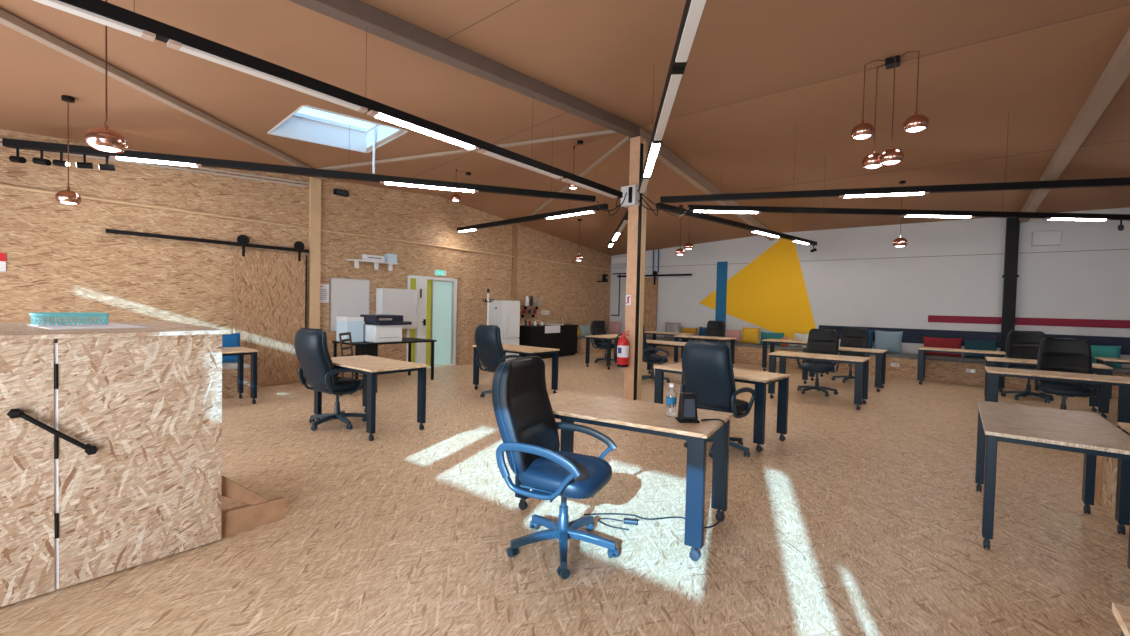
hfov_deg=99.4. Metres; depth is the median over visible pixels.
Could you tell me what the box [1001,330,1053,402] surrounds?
office chair
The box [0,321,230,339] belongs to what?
countertop
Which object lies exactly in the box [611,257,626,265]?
air conditioner
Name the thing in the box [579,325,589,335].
cushion
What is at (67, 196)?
pendant lamp
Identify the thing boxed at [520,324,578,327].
countertop
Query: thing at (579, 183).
diffuser
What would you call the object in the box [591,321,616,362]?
office chair
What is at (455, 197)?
pendant lamp
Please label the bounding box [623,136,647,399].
pillar
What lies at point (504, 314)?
fridge
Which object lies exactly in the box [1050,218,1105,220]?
diffuser
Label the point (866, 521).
floor
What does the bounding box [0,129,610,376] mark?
wall
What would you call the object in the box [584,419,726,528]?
power cable
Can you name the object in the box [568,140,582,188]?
pendant lamp
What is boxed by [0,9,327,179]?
brace
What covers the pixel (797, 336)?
cushion
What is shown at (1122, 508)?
desk
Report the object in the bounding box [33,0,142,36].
diffuser
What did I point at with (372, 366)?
desk
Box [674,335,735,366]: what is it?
desk
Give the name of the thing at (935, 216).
diffuser
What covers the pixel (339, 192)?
emergency light
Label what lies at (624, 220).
track light
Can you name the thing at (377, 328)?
printer
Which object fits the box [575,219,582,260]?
pendant lamp
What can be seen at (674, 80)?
diffuser
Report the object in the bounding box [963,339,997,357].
cushion
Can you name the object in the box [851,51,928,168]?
cluster
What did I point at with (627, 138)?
brace
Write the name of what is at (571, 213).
diffuser
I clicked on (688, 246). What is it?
pendant lamp
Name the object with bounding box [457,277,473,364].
pilaster
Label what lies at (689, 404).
grille
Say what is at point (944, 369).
bench
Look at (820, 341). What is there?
office chair
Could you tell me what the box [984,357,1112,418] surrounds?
desk
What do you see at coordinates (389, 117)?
diffuser
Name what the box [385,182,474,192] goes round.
diffuser
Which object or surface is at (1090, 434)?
desk
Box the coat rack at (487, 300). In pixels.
[481,288,493,364]
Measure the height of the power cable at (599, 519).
0.009 m
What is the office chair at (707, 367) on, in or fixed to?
on the floor
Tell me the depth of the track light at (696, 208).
7.96 m
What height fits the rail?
0.450 m
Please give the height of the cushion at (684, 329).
0.364 m
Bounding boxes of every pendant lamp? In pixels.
[55,95,81,204]
[85,0,126,152]
[451,169,470,201]
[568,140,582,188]
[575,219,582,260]
[675,205,684,254]
[684,205,693,249]
[892,181,907,246]
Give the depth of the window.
7.05 m
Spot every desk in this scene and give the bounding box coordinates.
[222,347,258,403]
[314,355,427,440]
[473,344,559,393]
[515,391,732,560]
[585,334,621,369]
[645,331,694,357]
[646,340,686,373]
[653,363,790,451]
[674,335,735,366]
[762,339,828,376]
[768,351,869,409]
[802,346,886,391]
[917,347,1005,392]
[975,400,1129,568]
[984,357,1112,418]
[985,366,1129,428]
[1095,357,1129,402]
[1112,603,1129,635]
[1115,422,1129,534]
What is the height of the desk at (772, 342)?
0.749 m
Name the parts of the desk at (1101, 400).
leg, under frame, leg, leg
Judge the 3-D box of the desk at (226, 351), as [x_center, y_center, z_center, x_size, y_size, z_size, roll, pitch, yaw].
[-4.631,0.806,6.608,0.660,0.749,0.500,3,2,39]
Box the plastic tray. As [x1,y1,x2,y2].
[29,312,109,325]
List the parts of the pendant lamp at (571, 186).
lamp shade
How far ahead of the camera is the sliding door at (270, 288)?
7.98 m
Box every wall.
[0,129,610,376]
[610,207,1129,367]
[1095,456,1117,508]
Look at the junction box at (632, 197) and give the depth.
7.36 m
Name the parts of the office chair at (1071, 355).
armrest, backrest, seat, armrest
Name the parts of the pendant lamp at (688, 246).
lamp shade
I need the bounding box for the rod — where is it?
[372,129,375,173]
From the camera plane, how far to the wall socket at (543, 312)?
13.87 m
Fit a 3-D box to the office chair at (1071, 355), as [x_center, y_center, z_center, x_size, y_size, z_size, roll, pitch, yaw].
[6.867,0.866,6.615,0.661,1.162,0.757,3,2,43]
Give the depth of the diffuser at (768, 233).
10.29 m
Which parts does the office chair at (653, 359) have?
backrest, seat, armrest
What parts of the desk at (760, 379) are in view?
leg, under frame, leg, leg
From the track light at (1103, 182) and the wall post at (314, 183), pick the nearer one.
the track light at (1103, 182)
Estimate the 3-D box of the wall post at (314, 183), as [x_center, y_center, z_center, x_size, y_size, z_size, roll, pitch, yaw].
[-4.490,-0.677,8.584,0.075,3.620,0.180,3,2,39]
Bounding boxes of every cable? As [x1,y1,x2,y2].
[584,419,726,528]
[598,518,628,530]
[637,190,686,216]
[638,200,660,210]
[639,194,657,216]
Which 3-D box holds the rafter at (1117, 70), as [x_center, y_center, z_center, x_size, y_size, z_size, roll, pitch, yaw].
[7.450,-2.422,7.168,0.160,0.856,7.368,2,2,37]
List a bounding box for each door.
[106,229,308,387]
[406,275,456,367]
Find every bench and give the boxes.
[222,362,249,398]
[575,335,606,354]
[607,334,1129,398]
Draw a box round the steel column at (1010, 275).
[1000,218,1019,351]
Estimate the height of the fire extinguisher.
0.566 m
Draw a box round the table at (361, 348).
[332,338,436,379]
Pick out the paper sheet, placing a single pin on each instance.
(111, 325)
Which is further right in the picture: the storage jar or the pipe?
the storage jar
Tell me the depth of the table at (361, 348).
8.35 m
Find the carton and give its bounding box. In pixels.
[336,316,363,342]
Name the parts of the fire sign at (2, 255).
sign plate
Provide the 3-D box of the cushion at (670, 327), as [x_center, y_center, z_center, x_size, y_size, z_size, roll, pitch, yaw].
[3.360,0.383,15.035,0.520,0.500,0.234,3,2,39]
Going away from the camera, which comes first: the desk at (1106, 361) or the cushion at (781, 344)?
the desk at (1106, 361)
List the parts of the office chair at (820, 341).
seat, backrest, armrest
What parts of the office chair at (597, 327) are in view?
armrest, backrest, seat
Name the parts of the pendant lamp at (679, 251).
lamp shade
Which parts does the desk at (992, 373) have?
leg, leg, under frame, leg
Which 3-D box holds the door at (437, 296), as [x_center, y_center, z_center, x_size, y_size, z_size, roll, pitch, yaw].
[-2.961,0.098,10.731,0.160,2.030,1.330,2,2,37]
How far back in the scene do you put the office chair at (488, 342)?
7.17 m
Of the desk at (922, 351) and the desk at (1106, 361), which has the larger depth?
the desk at (922, 351)
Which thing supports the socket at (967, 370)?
attached to the bench at (944, 369)
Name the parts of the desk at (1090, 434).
leg, leg, under frame, leg, leg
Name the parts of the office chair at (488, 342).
armrest, backrest, armrest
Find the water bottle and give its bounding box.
[666,383,676,416]
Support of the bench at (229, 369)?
on the floor
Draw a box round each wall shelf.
[347,259,397,270]
[520,314,540,316]
[524,306,543,309]
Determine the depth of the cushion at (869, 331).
11.67 m
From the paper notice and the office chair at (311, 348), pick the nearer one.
the office chair at (311, 348)
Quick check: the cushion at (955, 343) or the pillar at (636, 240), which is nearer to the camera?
the pillar at (636, 240)
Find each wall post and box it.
[308,177,320,328]
[511,223,517,296]
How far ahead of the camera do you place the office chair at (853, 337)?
10.18 m
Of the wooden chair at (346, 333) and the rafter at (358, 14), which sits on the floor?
the wooden chair at (346, 333)
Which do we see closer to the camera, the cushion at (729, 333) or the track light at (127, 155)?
the track light at (127, 155)
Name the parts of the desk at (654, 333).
leg, under frame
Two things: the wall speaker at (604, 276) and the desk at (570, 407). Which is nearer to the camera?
the desk at (570, 407)
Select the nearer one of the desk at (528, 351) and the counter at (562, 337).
the desk at (528, 351)
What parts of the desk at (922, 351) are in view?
leg, leg, under frame, leg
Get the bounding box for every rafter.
[288,0,639,137]
[637,128,773,239]
[1019,27,1129,221]
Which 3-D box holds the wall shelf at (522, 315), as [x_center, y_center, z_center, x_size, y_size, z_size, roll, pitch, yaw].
[-0.979,-0.065,13.202,0.180,0.100,0.750,2,2,37]
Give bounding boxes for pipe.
[0,138,307,186]
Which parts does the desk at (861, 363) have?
leg, leg, under frame, leg, leg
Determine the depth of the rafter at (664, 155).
9.15 m
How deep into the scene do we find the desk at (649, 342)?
9.83 m
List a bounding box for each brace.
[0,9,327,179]
[291,130,617,174]
[519,136,629,224]
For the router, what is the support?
on the wall shelf at (376, 263)
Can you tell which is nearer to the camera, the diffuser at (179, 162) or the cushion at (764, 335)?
the diffuser at (179, 162)
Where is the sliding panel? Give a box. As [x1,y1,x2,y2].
[643,277,657,335]
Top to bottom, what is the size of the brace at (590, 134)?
0.706 m
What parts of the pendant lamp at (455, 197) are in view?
lamp shade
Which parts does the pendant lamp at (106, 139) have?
lamp shade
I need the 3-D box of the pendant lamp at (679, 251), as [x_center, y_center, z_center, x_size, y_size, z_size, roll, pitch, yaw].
[2.703,-2.052,11.192,0.219,1.150,0.218,3,2,39]
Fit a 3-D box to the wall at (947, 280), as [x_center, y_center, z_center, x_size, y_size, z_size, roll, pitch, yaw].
[8.034,-0.605,11.594,17.400,3.900,0.166,3,2,39]
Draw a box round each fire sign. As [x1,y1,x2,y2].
[0,253,5,271]
[625,295,630,304]
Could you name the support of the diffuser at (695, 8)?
attached to the track light at (693, 9)
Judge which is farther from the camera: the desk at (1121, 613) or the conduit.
the conduit
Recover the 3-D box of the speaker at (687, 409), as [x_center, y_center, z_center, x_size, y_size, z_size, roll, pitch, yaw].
[0.772,0.561,3.013,0.130,0.175,0.105,1,1,-1]
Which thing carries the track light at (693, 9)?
hanging from the ceiling
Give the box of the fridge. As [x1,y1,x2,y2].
[489,300,519,359]
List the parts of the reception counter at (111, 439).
panel, panel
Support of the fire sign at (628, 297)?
attached to the pillar at (636, 240)
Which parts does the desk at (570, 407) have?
leg, leg, under frame, leg, leg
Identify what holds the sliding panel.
hanging from the wall at (947, 280)
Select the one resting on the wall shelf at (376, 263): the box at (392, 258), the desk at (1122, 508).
the box at (392, 258)
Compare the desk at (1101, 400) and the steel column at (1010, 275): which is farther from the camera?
the steel column at (1010, 275)
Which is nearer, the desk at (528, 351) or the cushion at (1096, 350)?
the desk at (528, 351)
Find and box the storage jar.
[525,296,528,305]
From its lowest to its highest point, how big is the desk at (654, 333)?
0.749 m
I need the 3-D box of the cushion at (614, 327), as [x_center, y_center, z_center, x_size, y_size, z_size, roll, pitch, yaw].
[1.686,0.336,16.386,0.462,0.446,0.217,2,2,28]
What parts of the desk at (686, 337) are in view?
leg, under frame, leg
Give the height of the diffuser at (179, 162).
0.021 m
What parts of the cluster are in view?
lamp shade, lamp shade, lamp shade, lamp shade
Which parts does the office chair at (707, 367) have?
armrest, backrest, seat, armrest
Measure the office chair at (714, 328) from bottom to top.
1.139 m
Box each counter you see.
[0,321,284,606]
[519,324,578,358]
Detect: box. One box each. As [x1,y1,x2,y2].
[384,254,396,262]
[621,185,639,206]
[1031,230,1061,245]
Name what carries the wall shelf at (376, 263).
attached to the wall at (61, 257)
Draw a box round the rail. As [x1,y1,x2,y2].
[617,271,691,284]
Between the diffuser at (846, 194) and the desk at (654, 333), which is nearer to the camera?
the diffuser at (846, 194)
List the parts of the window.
pane, frame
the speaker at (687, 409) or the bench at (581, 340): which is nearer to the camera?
the speaker at (687, 409)
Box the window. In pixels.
[267,105,407,152]
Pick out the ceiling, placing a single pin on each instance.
(756, 71)
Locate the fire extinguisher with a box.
[615,331,628,367]
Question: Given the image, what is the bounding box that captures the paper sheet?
[27,323,148,329]
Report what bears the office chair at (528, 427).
on the floor
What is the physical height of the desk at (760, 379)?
0.749 m
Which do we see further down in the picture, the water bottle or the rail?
the water bottle
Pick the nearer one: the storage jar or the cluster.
the cluster
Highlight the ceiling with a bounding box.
[0,0,1129,255]
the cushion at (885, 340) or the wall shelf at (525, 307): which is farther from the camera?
the wall shelf at (525, 307)
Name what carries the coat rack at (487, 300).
on the floor
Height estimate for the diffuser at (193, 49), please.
0.021 m
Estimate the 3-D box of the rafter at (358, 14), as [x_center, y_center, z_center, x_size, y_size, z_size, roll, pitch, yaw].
[-1.427,-2.608,4.448,0.160,0.751,8.040,3,2,39]
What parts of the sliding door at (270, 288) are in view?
door rail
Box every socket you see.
[541,311,548,314]
[966,369,975,372]
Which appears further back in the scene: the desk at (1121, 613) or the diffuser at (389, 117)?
the diffuser at (389, 117)
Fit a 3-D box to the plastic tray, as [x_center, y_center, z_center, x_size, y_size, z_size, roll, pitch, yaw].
[-2.971,0.004,2.881,0.210,0.072,0.330,2,2,33]
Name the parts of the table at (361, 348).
leg, leg, hanging drawer, leg, leg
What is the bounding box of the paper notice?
[320,284,328,302]
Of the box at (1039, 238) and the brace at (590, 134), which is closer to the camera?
the brace at (590, 134)
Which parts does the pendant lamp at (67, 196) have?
lamp shade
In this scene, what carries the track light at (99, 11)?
hanging from the rafter at (358, 14)
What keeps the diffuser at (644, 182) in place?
attached to the track light at (693, 9)
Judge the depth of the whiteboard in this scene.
9.10 m
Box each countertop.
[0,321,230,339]
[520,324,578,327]
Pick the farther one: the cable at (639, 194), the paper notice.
the paper notice
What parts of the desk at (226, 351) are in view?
under frame, leg, leg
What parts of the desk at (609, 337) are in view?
leg, under frame, leg, leg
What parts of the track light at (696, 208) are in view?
track rail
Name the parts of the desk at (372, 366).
leg, leg, leg, under frame, leg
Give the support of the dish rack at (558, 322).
on the counter at (562, 337)
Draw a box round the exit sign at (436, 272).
[434,270,445,275]
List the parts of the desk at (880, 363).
leg, under frame, leg, leg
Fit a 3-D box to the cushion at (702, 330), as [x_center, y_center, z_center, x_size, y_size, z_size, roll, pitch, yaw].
[4.189,0.469,14.347,0.400,0.403,0.218,3,2,39]
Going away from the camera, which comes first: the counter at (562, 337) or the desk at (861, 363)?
the desk at (861, 363)
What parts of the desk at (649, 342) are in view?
leg, under frame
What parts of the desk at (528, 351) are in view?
leg, under frame, leg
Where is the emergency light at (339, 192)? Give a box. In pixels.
[333,189,348,196]
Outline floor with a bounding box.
[0,351,1129,635]
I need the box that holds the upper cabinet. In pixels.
[376,288,417,328]
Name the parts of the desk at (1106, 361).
leg, under frame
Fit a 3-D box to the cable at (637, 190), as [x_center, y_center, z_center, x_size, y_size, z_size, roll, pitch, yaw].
[1.618,-1.798,7.600,1.150,0.316,0.183,0,2,-36]
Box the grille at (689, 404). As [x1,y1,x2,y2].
[684,399,694,416]
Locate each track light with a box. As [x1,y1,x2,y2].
[2,125,595,201]
[33,0,622,197]
[457,204,607,231]
[608,210,627,246]
[639,0,706,192]
[656,171,816,251]
[660,114,1129,202]
[689,154,1129,230]
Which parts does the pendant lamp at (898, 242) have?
lamp shade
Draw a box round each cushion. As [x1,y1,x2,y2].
[222,333,240,362]
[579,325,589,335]
[607,321,620,333]
[663,322,680,337]
[680,327,697,339]
[699,327,706,335]
[726,329,740,342]
[741,327,759,343]
[760,332,783,344]
[779,338,788,346]
[793,333,808,345]
[868,330,873,348]
[874,330,902,353]
[923,337,962,357]
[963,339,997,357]
[1091,345,1121,367]
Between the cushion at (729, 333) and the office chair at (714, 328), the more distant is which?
the cushion at (729, 333)
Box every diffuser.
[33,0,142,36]
[116,157,195,166]
[179,44,360,110]
[375,113,474,148]
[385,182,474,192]
[482,151,559,178]
[547,211,593,218]
[567,180,616,197]
[618,221,626,231]
[640,179,648,192]
[644,144,659,176]
[654,74,682,140]
[675,0,705,61]
[694,210,757,213]
[754,231,778,237]
[844,192,923,197]
[906,215,970,217]
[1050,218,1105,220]
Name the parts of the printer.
scanner lid, control panel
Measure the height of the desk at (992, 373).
0.749 m
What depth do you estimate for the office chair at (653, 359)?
9.12 m
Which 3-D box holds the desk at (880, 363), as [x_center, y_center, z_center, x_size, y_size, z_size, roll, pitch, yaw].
[5.479,0.967,9.433,1.360,0.749,0.680,3,2,39]
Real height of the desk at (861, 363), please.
0.749 m
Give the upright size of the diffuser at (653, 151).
0.021 m
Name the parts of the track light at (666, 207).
track rail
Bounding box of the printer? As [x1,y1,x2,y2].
[360,314,411,342]
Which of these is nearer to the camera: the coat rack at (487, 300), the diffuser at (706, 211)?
the diffuser at (706, 211)
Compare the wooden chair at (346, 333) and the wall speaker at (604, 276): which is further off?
the wall speaker at (604, 276)
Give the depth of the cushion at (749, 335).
13.43 m
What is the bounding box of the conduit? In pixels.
[0,184,605,269]
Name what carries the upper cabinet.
attached to the wall at (61, 257)
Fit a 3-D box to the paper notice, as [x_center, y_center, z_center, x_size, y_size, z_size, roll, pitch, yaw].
[-4.422,-0.449,8.730,0.007,0.340,0.240,2,2,37]
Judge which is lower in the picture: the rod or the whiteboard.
the whiteboard
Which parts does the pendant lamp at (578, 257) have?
lamp shade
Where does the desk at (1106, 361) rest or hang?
on the floor
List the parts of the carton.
box lid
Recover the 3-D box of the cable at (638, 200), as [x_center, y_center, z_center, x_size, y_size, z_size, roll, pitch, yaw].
[1.306,-1.734,7.392,0.391,0.147,0.082,1,2,-21]
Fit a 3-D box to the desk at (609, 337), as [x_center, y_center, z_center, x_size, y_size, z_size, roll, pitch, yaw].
[1.168,0.807,11.752,0.680,0.749,1.360,3,2,39]
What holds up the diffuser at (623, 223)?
attached to the track light at (624, 220)
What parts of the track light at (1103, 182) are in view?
track rail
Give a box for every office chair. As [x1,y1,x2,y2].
[294,328,366,430]
[475,324,521,396]
[492,356,617,579]
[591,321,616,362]
[642,325,669,382]
[680,340,756,457]
[697,321,724,341]
[796,329,838,396]
[831,327,869,382]
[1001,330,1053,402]
[1034,337,1099,409]
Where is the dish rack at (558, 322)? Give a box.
[546,320,563,324]
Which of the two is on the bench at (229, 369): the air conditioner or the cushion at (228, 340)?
the cushion at (228, 340)
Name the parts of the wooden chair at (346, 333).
leg, leg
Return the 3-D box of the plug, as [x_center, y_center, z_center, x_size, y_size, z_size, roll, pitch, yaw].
[0.457,1.373,3.229,0.125,0.030,0.044,2,2,9]
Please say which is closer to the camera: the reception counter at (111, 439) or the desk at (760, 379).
the reception counter at (111, 439)
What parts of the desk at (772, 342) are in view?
leg, leg, under frame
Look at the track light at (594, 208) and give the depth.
9.09 m
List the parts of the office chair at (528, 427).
backrest, armrest, seat, armrest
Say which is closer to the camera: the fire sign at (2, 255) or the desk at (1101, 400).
the fire sign at (2, 255)
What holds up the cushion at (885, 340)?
on the bench at (944, 369)
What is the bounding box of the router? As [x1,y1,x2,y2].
[362,254,384,261]
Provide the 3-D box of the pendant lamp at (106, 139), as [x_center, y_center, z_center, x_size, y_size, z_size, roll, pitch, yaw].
[-3.178,-1.832,3.319,0.215,1.324,0.214,3,2,39]
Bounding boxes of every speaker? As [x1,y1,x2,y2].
[597,274,607,281]
[675,392,699,422]
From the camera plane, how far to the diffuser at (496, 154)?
5.57 m
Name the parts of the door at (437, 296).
lime panel, lime panel, frame, glass pane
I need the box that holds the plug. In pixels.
[623,518,641,524]
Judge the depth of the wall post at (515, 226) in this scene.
12.70 m
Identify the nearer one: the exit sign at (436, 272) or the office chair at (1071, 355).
the office chair at (1071, 355)
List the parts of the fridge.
door, door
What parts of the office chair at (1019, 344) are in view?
seat, backrest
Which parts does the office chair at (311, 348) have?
backrest, armrest, seat, armrest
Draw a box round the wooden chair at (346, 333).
[339,332,377,396]
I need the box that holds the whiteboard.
[329,277,369,330]
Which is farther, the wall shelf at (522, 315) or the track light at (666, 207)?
the wall shelf at (522, 315)
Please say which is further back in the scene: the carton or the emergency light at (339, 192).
the emergency light at (339, 192)
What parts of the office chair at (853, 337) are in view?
backrest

